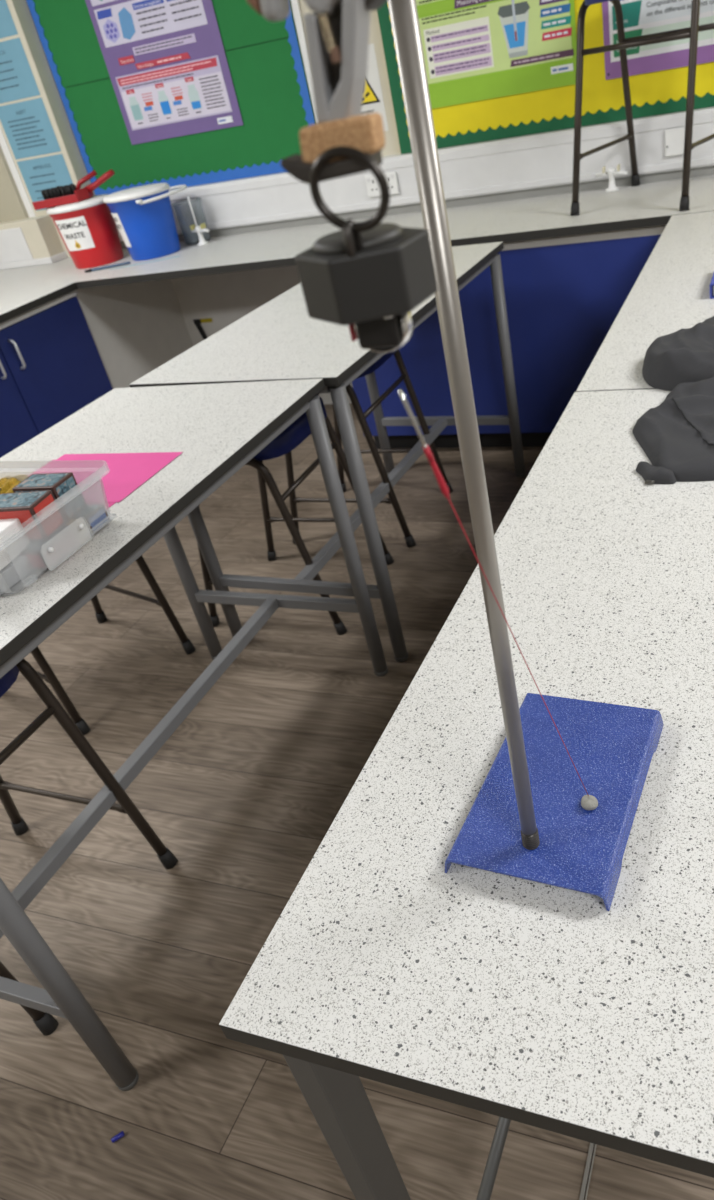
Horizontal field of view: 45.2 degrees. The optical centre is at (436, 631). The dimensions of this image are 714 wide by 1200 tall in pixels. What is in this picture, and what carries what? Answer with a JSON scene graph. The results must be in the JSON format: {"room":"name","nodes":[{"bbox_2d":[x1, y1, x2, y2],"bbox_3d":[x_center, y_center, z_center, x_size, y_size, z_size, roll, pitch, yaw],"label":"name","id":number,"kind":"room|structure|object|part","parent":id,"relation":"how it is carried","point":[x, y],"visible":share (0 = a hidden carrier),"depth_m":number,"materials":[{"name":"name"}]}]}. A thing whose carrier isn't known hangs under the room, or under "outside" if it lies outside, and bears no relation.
{"room":"science classroom","nodes":[
{"label":"science classroom","id":0,"kind":"room"},
{"bbox_2d":[0,146,28,221],"bbox_3d":[-2.306,-2.789,3.873,0.322,1.700,0.140,4,37,21],"label":"wall","id":1,"kind":"structure","parent":0,"point":[12,207],"depth_m":4.20,"materials":[{"name":"beige paint"}]},
{"bbox_2d":[0,127,35,217],"bbox_3d":[-2.151,-2.755,3.779,0.038,1.700,0.017,4,37,21],"label":"trim","id":2,"kind":"structure","parent":1,"relation":"attached to","point":[3,143],"depth_m":4.14,"materials":[{"name":"white paper"}]},
{"bbox_2d":[0,0,94,257],"bbox_3d":[-1.886,-2.350,4.052,0.348,2.750,0.110,4,37,21],"label":"wall pillar","id":3,"kind":"structure","parent":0,"point":[28,35],"depth_m":3.90,"materials":[{"name":"beige paint"}]},
{"bbox_2d":[0,0,17,38],"bbox_3d":[-1.984,-2.717,3.729,0.284,0.217,0.002,4,37,21],"label":"notice","id":4,"kind":"object","parent":3,"relation":"attached to","point":[7,26],"visible":1,"depth_m":3.72,"materials":[{"name":"blue paper"}]},
{"bbox_2d":[0,38,39,103],"bbox_3d":[-1.946,-2.532,3.858,0.284,0.217,0.002,4,37,21],"label":"notice","id":5,"kind":"object","parent":3,"relation":"attached to","point":[17,80],"visible":1,"depth_m":3.85,"materials":[{"name":"blue paper"}]},
{"bbox_2d":[0,97,60,158],"bbox_3d":[-1.908,-2.349,3.986,0.284,0.217,0.002,4,37,21],"label":"notice","id":6,"kind":"object","parent":3,"relation":"attached to","point":[28,129],"visible":1,"depth_m":3.98,"materials":[{"name":"blue paper"}]},
{"bbox_2d":[17,154,72,210],"bbox_3d":[-1.871,-2.165,4.115,0.284,0.217,0.002,4,37,21],"label":"notice","id":7,"kind":"object","parent":3,"relation":"attached to","point":[39,174],"visible":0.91,"depth_m":4.09,"materials":[{"name":"blue paper"}]},
{"bbox_2d":[76,279,192,388],"bbox_3d":[-1.409,-1.372,4.219,0.020,0.822,0.690,4,37,21],"label":"panel","id":8,"kind":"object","parent":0,"point":[137,328],"depth_m":4.08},
{"bbox_2d":[171,265,352,403],"bbox_3d":[-0.718,-1.526,4.236,1.230,0.822,0.025,4,37,21],"label":"wall panel","id":9,"kind":"object","parent":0,"point":[225,298],"visible":0.07,"depth_m":4.25,"materials":[{"name":"grey paint"}]},
{"bbox_2d":[193,318,212,339],"bbox_3d":[-1.188,-1.544,4.413,0.115,0.148,0.002,4,37,21],"label":"warning sticker","id":10,"kind":"object","parent":9,"relation":"attached to","point":[197,322],"visible":0.88,"depth_m":4.40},
{"bbox_2d":[299,0,400,155],"bbox_3d":[0.875,-2.220,3.056,7.100,2.750,0.100,4,37,21],"label":"wall","id":11,"kind":"structure","parent":0,"point":[392,146],"depth_m":3.46,"materials":[{"name":"beige paint"}]},
{"bbox_2d":[0,215,67,269],"bbox_3d":[-2.100,-1.993,4.349,0.460,0.202,0.230,4,37,21],"label":"trim","id":12,"kind":"structure","parent":11,"relation":"attached to","point":[32,241],"depth_m":4.24,"materials":[{"name":"white plastic"}]},
{"bbox_2d":[26,0,315,194],"bbox_3d":[-1.173,-2.575,3.611,1.261,1.225,0.026,4,37,21],"label":"display board","id":13,"kind":"object","parent":11,"relation":"attached to","point":[264,57],"visible":0.68,"depth_m":3.78,"materials":[{"name":"green fabric"}]},
{"bbox_2d":[85,0,242,144],"bbox_3d":[-1.199,-2.582,3.594,0.610,0.860,0.006,4,37,21],"label":"poster","id":14,"kind":"object","parent":13,"relation":"attached to","point":[166,61],"visible":1,"depth_m":3.69,"materials":[{"name":"purple paper"}]},
{"bbox_2d":[290,0,317,122],"bbox_3d":[-0.607,-2.717,3.251,0.030,1.675,0.015,4,37,21],"label":"trim","id":15,"kind":"structure","parent":11,"relation":"attached to","point":[295,6],"depth_m":3.46,"materials":[{"name":"white paper"}]},
{"bbox_2d":[360,43,388,130],"bbox_3d":[-0.309,-2.226,3.513,0.182,0.305,0.002,4,37,21],"label":"sign","id":16,"kind":"object","parent":11,"relation":"attached to","point":[373,102],"visible":0.27,"depth_m":3.50,"materials":[{"name":"white paper"}]},
{"bbox_2d":[365,171,398,197],"bbox_3d":[-0.233,-1.907,3.636,0.144,0.085,0.014,4,37,21],"label":"power socket","id":17,"kind":"object","parent":11,"relation":"attached to","point":[373,189],"visible":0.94,"depth_m":3.63,"materials":[{"name":"white plastic"}]},
{"bbox_2d":[117,106,713,241],"bbox_3d":[1.122,-1.837,3.136,6.450,0.190,0.065,4,37,21],"label":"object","id":18,"kind":"structure","parent":11,"relation":"attached to","point":[545,159],"depth_m":3.48,"materials":[{"name":"white plastic"}]},
{"bbox_2d":[121,166,713,248],"bbox_3d":[1.143,-1.753,3.205,6.450,0.034,0.048,4,37,21],"label":"trim","id":19,"kind":"structure","parent":11,"relation":"attached to","point":[709,170],"depth_m":3.56,"materials":[{"name":"white plastic"}]},
{"bbox_2d":[377,0,713,153],"bbox_3d":[0.905,-2.428,2.792,2.478,1.225,0.026,4,37,21],"label":"display board","id":20,"kind":"object","parent":11,"relation":"attached to","point":[663,91],"visible":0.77,"depth_m":3.28,"materials":[{"name":"yellow paper"}]},
{"bbox_2d":[416,0,576,108],"bbox_3d":[0.180,-2.446,3.084,0.620,0.880,0.004,4,37,21],"label":"poster","id":21,"kind":"object","parent":20,"relation":"attached to","point":[474,50],"visible":0.99,"depth_m":3.24,"materials":[{"name":"green paper"}]},
{"bbox_2d":[602,0,713,79],"bbox_3d":[0.848,-2.397,2.823,0.620,0.880,0.003,4,37,21],"label":"poster","id":22,"kind":"object","parent":20,"relation":"attached to","point":[640,17],"visible":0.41,"depth_m":3.05,"materials":[{"name":"purple paper"}]},
{"bbox_2d":[665,127,684,156],"bbox_3d":[0.893,-1.833,3.190,0.072,0.090,0.012,4,37,21],"label":"wall plate","id":23,"kind":"object","parent":11,"relation":"attached to","point":[674,138],"visible":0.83,"depth_m":3.19,"materials":[{"name":"white plastic"}]},
{"bbox_2d":[0,403,713,1199],"bbox_3d":[-0.040,0.930,1.295,7.100,0.050,7.000,4,37,21],"label":"floor","id":24,"kind":"structure","parent":0,"point":[247,789],"depth_m":1.99,"materials":[{"name":"brown wood"}]},
{"bbox_2d":[0,290,112,457],"bbox_3d":[-1.933,-0.880,3.667,0.614,0.823,1.050,4,37,21],"label":"base cabinet","id":25,"kind":"object","parent":24,"relation":"on","point":[52,367],"visible":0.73,"depth_m":3.60,"materials":[{"name":"laminate"}]},
{"bbox_3d":[-1.728,-1.055,3.362,0.032,0.124,0.011,4,37,21],"label":"handle","id":26,"kind":"part","parent":25,"relation":"part of","materials":[{"name":"silver metal"}]},
{"bbox_3d":[-1.691,-1.120,3.444,0.032,0.124,0.011,4,37,21],"label":"handle","id":27,"kind":"part","parent":25,"relation":"part of","materials":[{"name":"silver metal"}]},
{"bbox_3d":[-1.780,-0.745,3.351,0.018,0.672,0.518,4,37,21],"label":"door","id":28,"kind":"part","parent":25,"relation":"part of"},
{"bbox_3d":[-1.753,-1.184,3.346,0.017,0.026,1.050,4,37,21],"label":"rail","id":29,"kind":"part","parent":25,"relation":"part of","materials":[{"name":"grey laminate"}]},
{"bbox_2d":[0,659,177,1035],"bbox_3d":[-0.958,0.375,1.731,0.502,0.665,0.444,5,38,22],"label":"stool","id":30,"kind":"object","parent":24,"relation":"on","point":[46,1023],"visible":0.86,"depth_m":1.79,"materials":[{"name":"metal"}]},
{"bbox_3d":[-1.008,0.132,1.561,0.374,0.063,0.416,5,38,22],"label":"seat","id":31,"kind":"part","parent":30,"relation":"part of","materials":[{"name":"blue plastic"}]},
{"bbox_3d":[-1.000,0.257,1.927,0.244,0.606,0.029,6,38,24],"label":"leg","id":32,"kind":"part","parent":30,"relation":"part of","materials":[{"name":"black metal"}]},
{"bbox_3d":[-0.914,0.507,1.544,0.244,0.606,0.029,6,38,24],"label":"leg","id":33,"kind":"part","parent":30,"relation":"part of","materials":[{"name":"black metal"}]},
{"bbox_3d":[-0.847,0.269,1.593,0.016,0.017,0.396,5,38,22],"label":"rail","id":34,"kind":"part","parent":30,"relation":"part of","materials":[{"name":"black metal"}]},
{"bbox_3d":[-0.776,0.275,1.835,0.244,0.606,0.029,3,37,20],"label":"leg","id":35,"kind":"part","parent":30,"relation":"part of","materials":[{"name":"black metal"}]},
{"bbox_2d":[31,555,195,734],"bbox_3d":[-1.140,-0.141,2.522,0.502,0.665,0.444,15,42,33],"label":"stool","id":36,"kind":"object","parent":24,"relation":"on","point":[48,676],"visible":0.19,"depth_m":2.58,"materials":[{"name":"metal"}]},
{"bbox_3d":[-1.152,0.001,2.338,0.244,0.606,0.029,17,43,35],"label":"leg","id":37,"kind":"part","parent":36,"relation":"part of","materials":[{"name":"black metal"}]},
{"bbox_3d":[-1.125,-0.269,2.716,0.244,0.606,0.029,17,43,35],"label":"leg","id":38,"kind":"part","parent":36,"relation":"part of","materials":[{"name":"black metal"}]},
{"bbox_3d":[-0.929,-0.217,2.584,0.244,0.606,0.029,13,41,31],"label":"leg","id":39,"kind":"part","parent":36,"relation":"part of","materials":[{"name":"black metal"}]},
{"bbox_2d":[111,1131,124,1142],"bbox_3d":[-0.551,0.874,1.474,0.022,0.008,0.008,-27,37,-21],"label":"cap","id":40,"kind":"object","parent":24,"relation":"on","point":[121,1134],"visible":1,"depth_m":1.47,"materials":[{"name":"blue plastic"}]},
{"bbox_2d":[0,378,387,1090],"bbox_3d":[-0.692,0.106,1.867,0.615,0.852,1.272,4,37,22],"label":"lab table","id":41,"kind":"object","parent":24,"relation":"on","point":[217,428],"visible":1,"depth_m":1.80,"materials":[{"name":"laminate"}]},
{"bbox_3d":[-0.862,0.617,1.534,0.545,0.030,0.025,4,37,22],"label":"rail","id":42,"kind":"part","parent":41,"relation":"part of","materials":[{"name":"grey metal"}]},
{"bbox_2d":[0,460,116,594],"bbox_3d":[-0.782,-0.179,1.455,0.400,0.102,0.298,4,37,21],"label":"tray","id":43,"kind":"object","parent":41,"relation":"on","point":[63,526],"visible":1,"depth_m":1.40,"materials":[{"name":"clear plastic"}]},
{"bbox_2d":[0,561,20,594],"bbox_3d":[-0.718,-0.101,1.385,0.110,0.028,0.110,4,37,21],"label":"carton","id":44,"kind":"object","parent":43,"relation":"in","point":[9,573],"visible":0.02,"depth_m":1.35,"materials":[{"name":"white cardboard"}]},
{"bbox_2d":[0,518,22,570],"bbox_3d":[-0.723,-0.134,1.361,0.090,0.050,0.120,1,36,17],"label":"carton","id":45,"kind":"object","parent":44,"relation":"on","point":[8,527],"visible":0.43,"depth_m":1.35,"materials":[{"name":"paper"}]},
{"bbox_2d":[12,472,76,499],"bbox_3d":[-0.660,-0.230,1.456,0.086,0.064,0.057,1,36,18],"label":"box","id":46,"kind":"object","parent":43,"relation":"in","point":[59,484],"visible":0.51,"depth_m":1.43,"materials":[{"name":"blue cardboard"}]},
{"bbox_2d":[90,512,108,531],"bbox_3d":[-0.607,-0.195,1.481,0.050,0.034,0.051,4,37,21],"label":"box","id":47,"kind":"object","parent":43,"relation":"in","point":[94,523],"visible":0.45,"depth_m":1.47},
{"label":"box","id":48,"kind":"object","parent":43,"relation":"in","visible":0},
{"bbox_2d":[0,490,54,527],"bbox_3d":[-0.682,-0.190,1.407,0.100,0.062,0.061,-1,36,15],"label":"box","id":49,"kind":"object","parent":48,"relation":"on","point":[24,506],"visible":0.52,"depth_m":1.38,"materials":[{"name":"red cardboard"}]},
{"bbox_3d":[-0.795,-0.180,1.519,0.140,0.030,0.220,4,37,21],"label":"carton","id":50,"kind":"object","parent":43,"relation":"in","visible":0},
{"bbox_2d":[0,477,20,493],"bbox_3d":[-0.787,-0.236,1.519,0.100,0.038,0.160,-17,35,-7],"label":"packet","id":51,"kind":"object","parent":50,"relation":"on","point":[6,485],"visible":0.27,"depth_m":1.53,"materials":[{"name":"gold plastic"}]},
{"bbox_3d":[-0.632,0.486,1.325,0.039,0.806,0.039,4,37,22],"label":"leg","id":52,"kind":"part","parent":41,"relation":"part of","materials":[{"name":"grey metal"}]},
{"bbox_3d":[-0.503,-0.191,1.546,0.024,0.028,1.212,4,37,22],"label":"rail","id":53,"kind":"part","parent":41,"relation":"part of","materials":[{"name":"grey metal"}]},
{"bbox_3d":[-0.748,-0.256,2.422,0.039,0.806,0.039,4,37,22],"label":"leg","id":54,"kind":"part","parent":41,"relation":"part of","materials":[{"name":"grey metal"}]},
{"bbox_3d":[-0.456,-0.087,2.422,0.545,0.030,0.025,4,37,22],"label":"rail","id":55,"kind":"part","parent":41,"relation":"part of","materials":[{"name":"grey metal"}]},
{"bbox_3d":[-0.226,-0.218,2.213,0.039,0.806,0.039,4,37,22],"label":"leg","id":56,"kind":"part","parent":41,"relation":"part of","materials":[{"name":"grey metal"}]},
{"bbox_3d":[-0.717,-0.288,1.683,0.318,0.001,0.235,5,38,22],"label":"card","id":57,"kind":"object","parent":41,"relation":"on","visible":0},
{"bbox_2d":[55,452,181,501],"bbox_3d":[-0.695,-0.311,1.708,0.310,0.001,0.215,4,37,21],"label":"card","id":58,"kind":"object","parent":57,"relation":"on","point":[128,471],"visible":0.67,"depth_m":1.70,"materials":[{"name":"pink paper"}]},
{"bbox_2d":[197,397,393,634],"bbox_3d":[-0.499,-0.385,2.713,0.502,0.632,0.444,3,37,21],"label":"stool","id":59,"kind":"object","parent":24,"relation":"on","point":[299,430],"visible":0.31,"depth_m":2.55,"materials":[{"name":"metal"}]},
{"bbox_3d":[-0.673,-0.268,2.612,0.244,0.576,0.029,2,37,19],"label":"leg","id":60,"kind":"part","parent":59,"relation":"part of","materials":[{"name":"black metal"}]},
{"bbox_3d":[-0.548,-0.501,2.909,0.244,0.576,0.029,5,38,23],"label":"leg","id":61,"kind":"part","parent":59,"relation":"part of","materials":[{"name":"black metal"}]},
{"bbox_3d":[-0.546,-0.616,2.551,0.374,0.060,0.416,3,37,21],"label":"seat","id":62,"kind":"part","parent":59,"relation":"part of","materials":[{"name":"blue plastic"}]},
{"bbox_3d":[-0.447,-0.254,2.525,0.243,0.576,0.034,3,37,21],"label":"leg","id":63,"kind":"part","parent":59,"relation":"part of","materials":[{"name":"black metal"}]},
{"bbox_3d":[-0.385,-0.488,2.583,0.016,0.016,0.396,3,37,21],"label":"rail","id":64,"kind":"part","parent":59,"relation":"part of","materials":[{"name":"black metal"}]},
{"bbox_3d":[-0.321,-0.488,2.823,0.244,0.576,0.029,2,37,19],"label":"leg","id":65,"kind":"part","parent":59,"relation":"part of","materials":[{"name":"grey metal"}]},
{"bbox_2d":[129,242,525,661],"bbox_3d":[-0.215,-0.637,2.790,0.620,0.852,1.255,5,38,23],"label":"lab table","id":66,"kind":"object","parent":24,"relation":"on","point":[278,340],"visible":0.7,"depth_m":2.40,"materials":[{"name":"laminate"}]},
{"bbox_3d":[-0.691,-0.307,2.477,0.039,0.806,0.039,5,38,23],"label":"leg","id":67,"kind":"part","parent":66,"relation":"part of","materials":[{"name":"grey metal"}]},
{"bbox_3d":[-0.400,-0.133,2.470,0.550,0.030,0.025,5,38,23],"label":"rail","id":68,"kind":"part","parent":66,"relation":"part of","materials":[{"name":"grey metal"}]},
{"bbox_3d":[-0.493,-0.612,2.145,0.520,0.028,0.025,5,38,23],"label":"rail","id":69,"kind":"part","parent":66,"relation":"part of","materials":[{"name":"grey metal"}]},
{"bbox_3d":[-0.170,-0.258,2.254,0.039,0.806,0.039,5,38,23],"label":"leg","id":70,"kind":"part","parent":66,"relation":"part of","materials":[{"name":"grey metal"}]},
{"bbox_3d":[-0.258,-0.998,3.339,0.039,0.806,0.039,5,38,23],"label":"leg","id":71,"kind":"part","parent":66,"relation":"part of","materials":[{"name":"grey metal"}]},
{"bbox_3d":[-0.027,-0.929,2.462,0.024,0.028,1.195,5,38,23],"label":"rail","id":72,"kind":"part","parent":66,"relation":"part of","materials":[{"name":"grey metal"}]},
{"bbox_3d":[0.033,-0.824,3.332,0.550,0.030,0.025,5,38,23],"label":"rail","id":73,"kind":"part","parent":66,"relation":"part of","materials":[{"name":"grey metal"}]},
{"bbox_3d":[0.263,-0.949,3.116,0.039,0.806,0.039,5,38,23],"label":"leg","id":74,"kind":"part","parent":66,"relation":"part of","materials":[{"name":"grey metal"}]},
{"bbox_2d":[285,349,452,547],"bbox_3d":[-0.291,-0.708,3.086,0.502,0.665,0.444,4,37,21],"label":"stool","id":75,"kind":"object","parent":24,"relation":"on","point":[410,542],"visible":0.27,"depth_m":3.01,"materials":[{"name":"metal"}]},
{"bbox_3d":[-0.469,-0.593,2.988,0.244,0.606,0.029,2,37,20],"label":"leg","id":76,"kind":"part","parent":75,"relation":"part of","materials":[{"name":"black metal"}]},
{"bbox_3d":[-0.337,-0.826,3.282,0.244,0.606,0.029,6,38,23],"label":"leg","id":77,"kind":"part","parent":75,"relation":"part of","materials":[{"name":"black metal"}]},
{"bbox_3d":[-0.341,-0.952,2.916,0.374,0.063,0.416,4,37,21],"label":"seat","id":78,"kind":"part","parent":75,"relation":"part of","materials":[{"name":"blue plastic"}]},
{"bbox_3d":[-0.243,-0.577,2.899,0.244,0.606,0.029,6,38,23],"label":"leg","id":79,"kind":"part","parent":75,"relation":"part of","materials":[{"name":"black metal"}]},
{"bbox_3d":[-0.180,-0.816,2.950,0.016,0.017,0.396,4,37,21],"label":"rail","id":80,"kind":"part","parent":75,"relation":"part of","materials":[{"name":"black metal"}]},
{"bbox_3d":[-0.111,-0.810,3.193,0.244,0.606,0.029,2,37,20],"label":"leg","id":81,"kind":"part","parent":75,"relation":"part of","materials":[{"name":"metal"}]},
{"bbox_2d":[219,389,713,1199],"bbox_3d":[0.490,0.293,1.253,0.800,0.852,1.320,4,37,21],"label":"lab table","id":82,"kind":"object","parent":24,"relation":"on","point":[536,1004],"visible":0.9,"depth_m":0.73,"materials":[{"name":"laminate"}]},
{"bbox_3d":[-0.037,0.651,0.915,0.027,0.830,0.042,4,37,21],"label":"leg","id":83,"kind":"part","parent":82,"relation":"part of","materials":[{"name":"grey metal"}]},
{"bbox_2d":[387,0,663,910],"bbox_3d":[0.059,-0.137,0.603,0.147,0.720,0.230,6,38,24],"label":"stand","id":84,"kind":"object","parent":82,"relation":"on","point":[527,819],"visible":1,"depth_m":0.73,"materials":[{"name":"blue paint"}]},
{"bbox_2d":[247,0,386,183],"bbox_3d":[-0.024,-0.254,0.338,0.078,0.103,0.216,-8,35,5],"label":"clamp","id":85,"kind":"object","parent":84,"relation":"attached to","point":[337,33],"visible":1,"depth_m":0.27,"materials":[{"name":"metal"}]},
{"bbox_3d":[-0.035,-0.157,0.287,0.032,0.008,0.013,4,37,21],"label":"jaw plate","id":86,"kind":"part","parent":85,"relation":"part of","materials":[{"name":"black metal"}]},
{"bbox_2d":[299,113,384,162],"bbox_3d":[-0.031,-0.163,0.283,0.028,0.013,0.012,4,37,21],"label":"cork","id":87,"kind":"object","parent":85,"relation":"attached to","point":[365,132],"visible":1,"depth_m":0.28,"materials":[{"name":"brown wood"}]},
{"bbox_2d":[295,146,437,325],"bbox_3d":[-0.028,-0.146,0.307,0.045,0.055,0.050,4,37,21],"label":"weight","id":88,"kind":"object","parent":85,"relation":"hanging from","point":[370,269],"visible":1,"depth_m":0.30,"materials":[{"name":"black metal"}]},
{"bbox_2d":[348,312,412,352],"bbox_3d":[-0.021,-0.114,0.322,0.023,0.017,0.018,4,37,21],"label":"magnet","id":89,"kind":"object","parent":88,"relation":"attached to","point":[386,334],"visible":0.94,"depth_m":0.32,"materials":[{"name":"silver metal"}]},
{"bbox_3d":[0.023,-0.106,0.537,0.013,0.682,0.013,6,38,24],"label":"rod","id":90,"kind":"part","parent":84,"relation":"part of","materials":[{"name":"metal"}]},
{"bbox_2d":[581,795,597,809],"bbox_3d":[0.137,0.152,0.761,0.015,0.011,0.017,-13,34,-2],"label":"sticky tack","id":91,"kind":"object","parent":84,"relation":"on","point":[590,802],"visible":1,"depth_m":0.76,"materials":[{"name":"white"}]},
{"bbox_2d":[422,444,588,795],"bbox_3d":[0.068,0.036,0.553,0.007,0.437,0.224,3,37,20],"label":"thread","id":92,"kind":"object","parent":91,"relation":"attached to","point":[440,480],"visible":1,"depth_m":0.36},
{"bbox_2d":[398,389,426,447],"bbox_3d":[-0.009,-0.085,0.343,0.010,0.025,0.008,4,37,21],"label":"paperclip","id":93,"kind":"object","parent":92,"relation":"attached to","point":[400,391],"visible":1,"depth_m":0.34,"materials":[{"name":"silver metal"}]},
{"bbox_2d":[352,225,665,448],"bbox_3d":[1.218,-1.168,3.156,3.200,0.823,0.588,4,37,21],"label":"panel","id":94,"kind":"object","parent":24,"relation":"on","point":[564,295],"visible":0.25,"depth_m":3.20,"materials":[{"name":"wood"}]},
{"bbox_2d":[0,175,713,322],"bbox_3d":[-0.189,-1.032,2.617,5.400,0.029,2.553,4,37,21],"label":"countertop","id":95,"kind":"structure","parent":94,"relation":"on","point":[22,289],"depth_m":3.41,"materials":[{"name":"laminate"}]},
{"bbox_2d":[46,194,123,268],"bbox_3d":[-1.601,-1.843,3.933,0.294,0.266,0.294,4,37,21],"label":"bucket","id":96,"kind":"object","parent":95,"relation":"on","point":[87,228],"visible":0.87,"depth_m":3.84,"materials":[{"name":"red plastic"}]},
{"bbox_2d":[32,169,114,209],"bbox_3d":[-1.613,-1.990,3.826,0.374,0.092,0.194,-8,35,5],"label":"dustpan","id":97,"kind":"object","parent":96,"relation":"on","point":[85,193],"visible":0.91,"depth_m":3.78,"materials":[{"name":"red plastic"}]},
{"bbox_2d":[41,170,96,199],"bbox_3d":[-1.645,-1.998,3.834,0.263,0.094,0.055,-16,35,-6],"label":"brush","id":98,"kind":"object","parent":97,"relation":"in","point":[58,191],"visible":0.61,"depth_m":3.82,"materials":[{"name":"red plastic"}]},
{"bbox_3d":[-1.583,-2.019,3.840,0.130,0.087,0.020,-16,35,-6],"label":"brush handle","id":99,"kind":"part","parent":98,"relation":"part of","materials":[{"name":"red plastic"}]},
{"bbox_3d":[-1.506,-2.011,3.812,0.153,0.078,0.047,-8,35,5],"label":"handle","id":100,"kind":"part","parent":97,"relation":"part of","materials":[{"name":"red plastic"}]},
{"bbox_3d":[-1.621,-1.940,3.865,0.294,0.025,0.294,4,37,21],"label":"lid","id":101,"kind":"part","parent":96,"relation":"part of","materials":[{"name":"white plastic"}]},
{"bbox_2d":[84,261,129,272],"bbox_3d":[-1.475,-1.635,3.822,0.210,0.013,0.013,-10,34,2],"label":"marker pen","id":102,"kind":"object","parent":95,"relation":"on","point":[128,262],"visible":1,"depth_m":3.82,"materials":[{"name":"plastic"}]},
{"bbox_3d":[-1.294,-1.635,3.779,0.320,0.001,0.025,-9,34,4],"label":"paper strip","id":103,"kind":"part","parent":95,"relation":"part of","materials":[{"name":"white paper"}]},
{"bbox_2d":[103,183,186,260],"bbox_3d":[-1.278,-1.855,3.851,0.348,0.272,0.334,4,37,21],"label":"bucket","id":104,"kind":"object","parent":95,"relation":"on","point":[143,216],"visible":1,"depth_m":3.76,"materials":[{"name":"blue plastic"}]},
{"bbox_3d":[-1.329,-1.946,3.776,0.296,0.025,0.296,4,37,21],"label":"lid","id":105,"kind":"part","parent":104,"relation":"part of","materials":[{"name":"white plastic"}]},
{"bbox_3d":[-1.222,-1.959,3.809,0.222,0.025,0.320,-18,35,-10],"label":"handle","id":106,"kind":"part","parent":104,"relation":"part of","materials":[{"name":"white plastic"}]},
{"bbox_2d":[171,196,210,244],"bbox_3d":[-1.134,-1.912,3.951,0.140,0.200,0.140,4,37,21],"label":"measuring jug","id":107,"kind":"object","parent":95,"relation":"on","point":[191,238],"visible":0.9,"depth_m":3.93,"materials":[{"name":"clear plastic"}]},
{"bbox_2d":[190,223,208,245],"bbox_3d":[-1.083,-1.823,3.912,0.130,0.086,0.052,4,37,21],"label":"tap","id":108,"kind":"object","parent":95,"relation":"on","point":[198,229],"visible":1,"depth_m":3.90,"materials":[{"name":"white plastic"}]},
{"bbox_2d":[596,164,627,191],"bbox_3d":[0.678,-1.754,3.296,0.130,0.086,0.052,4,37,21],"label":"tap","id":109,"kind":"object","parent":95,"relation":"on","point":[611,172],"visible":1,"depth_m":3.29,"materials":[{"name":"white plastic"}]},
{"bbox_2d":[570,0,713,214],"bbox_3d":[0.743,-1.830,2.879,0.444,0.665,0.502,17,44,35],"label":"stool","id":110,"kind":"object","parent":95,"relation":"on","point":[691,32],"visible":1,"depth_m":2.82,"materials":[{"name":"metal"}]},
{"bbox_3d":[0.516,-1.806,2.927,0.029,0.606,0.244,19,45,37],"label":"leg","id":111,"kind":"part","parent":110,"relation":"part of","materials":[{"name":"black metal"}]},
{"bbox_3d":[0.693,-2.073,2.709,0.416,0.063,0.374,17,44,35],"label":"seat","id":112,"kind":"part","parent":110,"relation":"part of","materials":[{"name":"blue plastic"}]},
{"bbox_3d":[0.663,-1.936,3.070,0.029,0.606,0.244,15,43,33],"label":"leg","id":113,"kind":"part","parent":110,"relation":"part of","materials":[{"name":"black metal"}]},
{"bbox_3d":[0.631,-1.869,2.711,0.396,0.017,0.016,17,44,35],"label":"rail","id":114,"kind":"part","parent":110,"relation":"part of","materials":[{"name":"black metal"}]},
{"bbox_3d":[0.807,-2.026,2.883,0.396,0.017,0.016,17,44,35],"label":"rail","id":115,"kind":"part","parent":110,"relation":"part of","materials":[{"name":"black metal"}]},
{"bbox_3d":[0.827,-1.710,2.698,0.029,0.606,0.244,15,43,33],"label":"leg","id":116,"kind":"part","parent":110,"relation":"part of","materials":[{"name":"black metal"}]},
{"bbox_3d":[1.057,-1.321,2.721,3.200,0.030,0.017,4,37,21],"label":"rail","id":117,"kind":"part","parent":94,"relation":"part of","materials":[{"name":"black metal"}]},
{"bbox_2d":[579,1143,596,1199],"bbox_3d":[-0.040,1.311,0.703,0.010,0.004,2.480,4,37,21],"label":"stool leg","id":118,"kind":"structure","parent":24,"relation":"on","point":[587,1168],"depth_m":1.31,"materials":[{"name":"grey metal"}]},
{"bbox_2d":[576,211,713,391],"bbox_3d":[0.962,-0.542,2.309,0.800,0.852,1.522,4,37,21],"label":"lab table","id":119,"kind":"object","parent":24,"relation":"on","point":[670,294],"visible":0.33,"depth_m":2.01,"materials":[{"name":"laminate"}]},
{"bbox_2d":[633,316,713,483],"bbox_3d":[0.581,-0.514,1.565,0.413,0.068,0.936,4,37,21],"label":"jacket","id":120,"kind":"object","parent":119,"relation":"on","point":[676,436],"visible":1,"depth_m":1.42,"materials":[{"name":"grey fabric"}]},
{"bbox_3d":[0.321,-0.226,1.282,0.016,0.008,0.007,4,37,21],"label":"zip pull","id":121,"kind":"part","parent":120,"relation":"part of","materials":[{"name":"grey metal"}]},
{"bbox_2d":[709,274,713,298],"bbox_3d":[0.811,-0.842,1.999,0.306,0.034,0.221,4,37,21],"label":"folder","id":122,"kind":"object","parent":119,"relation":"on","point":[711,286],"visible":1,"depth_m":1.98,"materials":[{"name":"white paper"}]}
]}

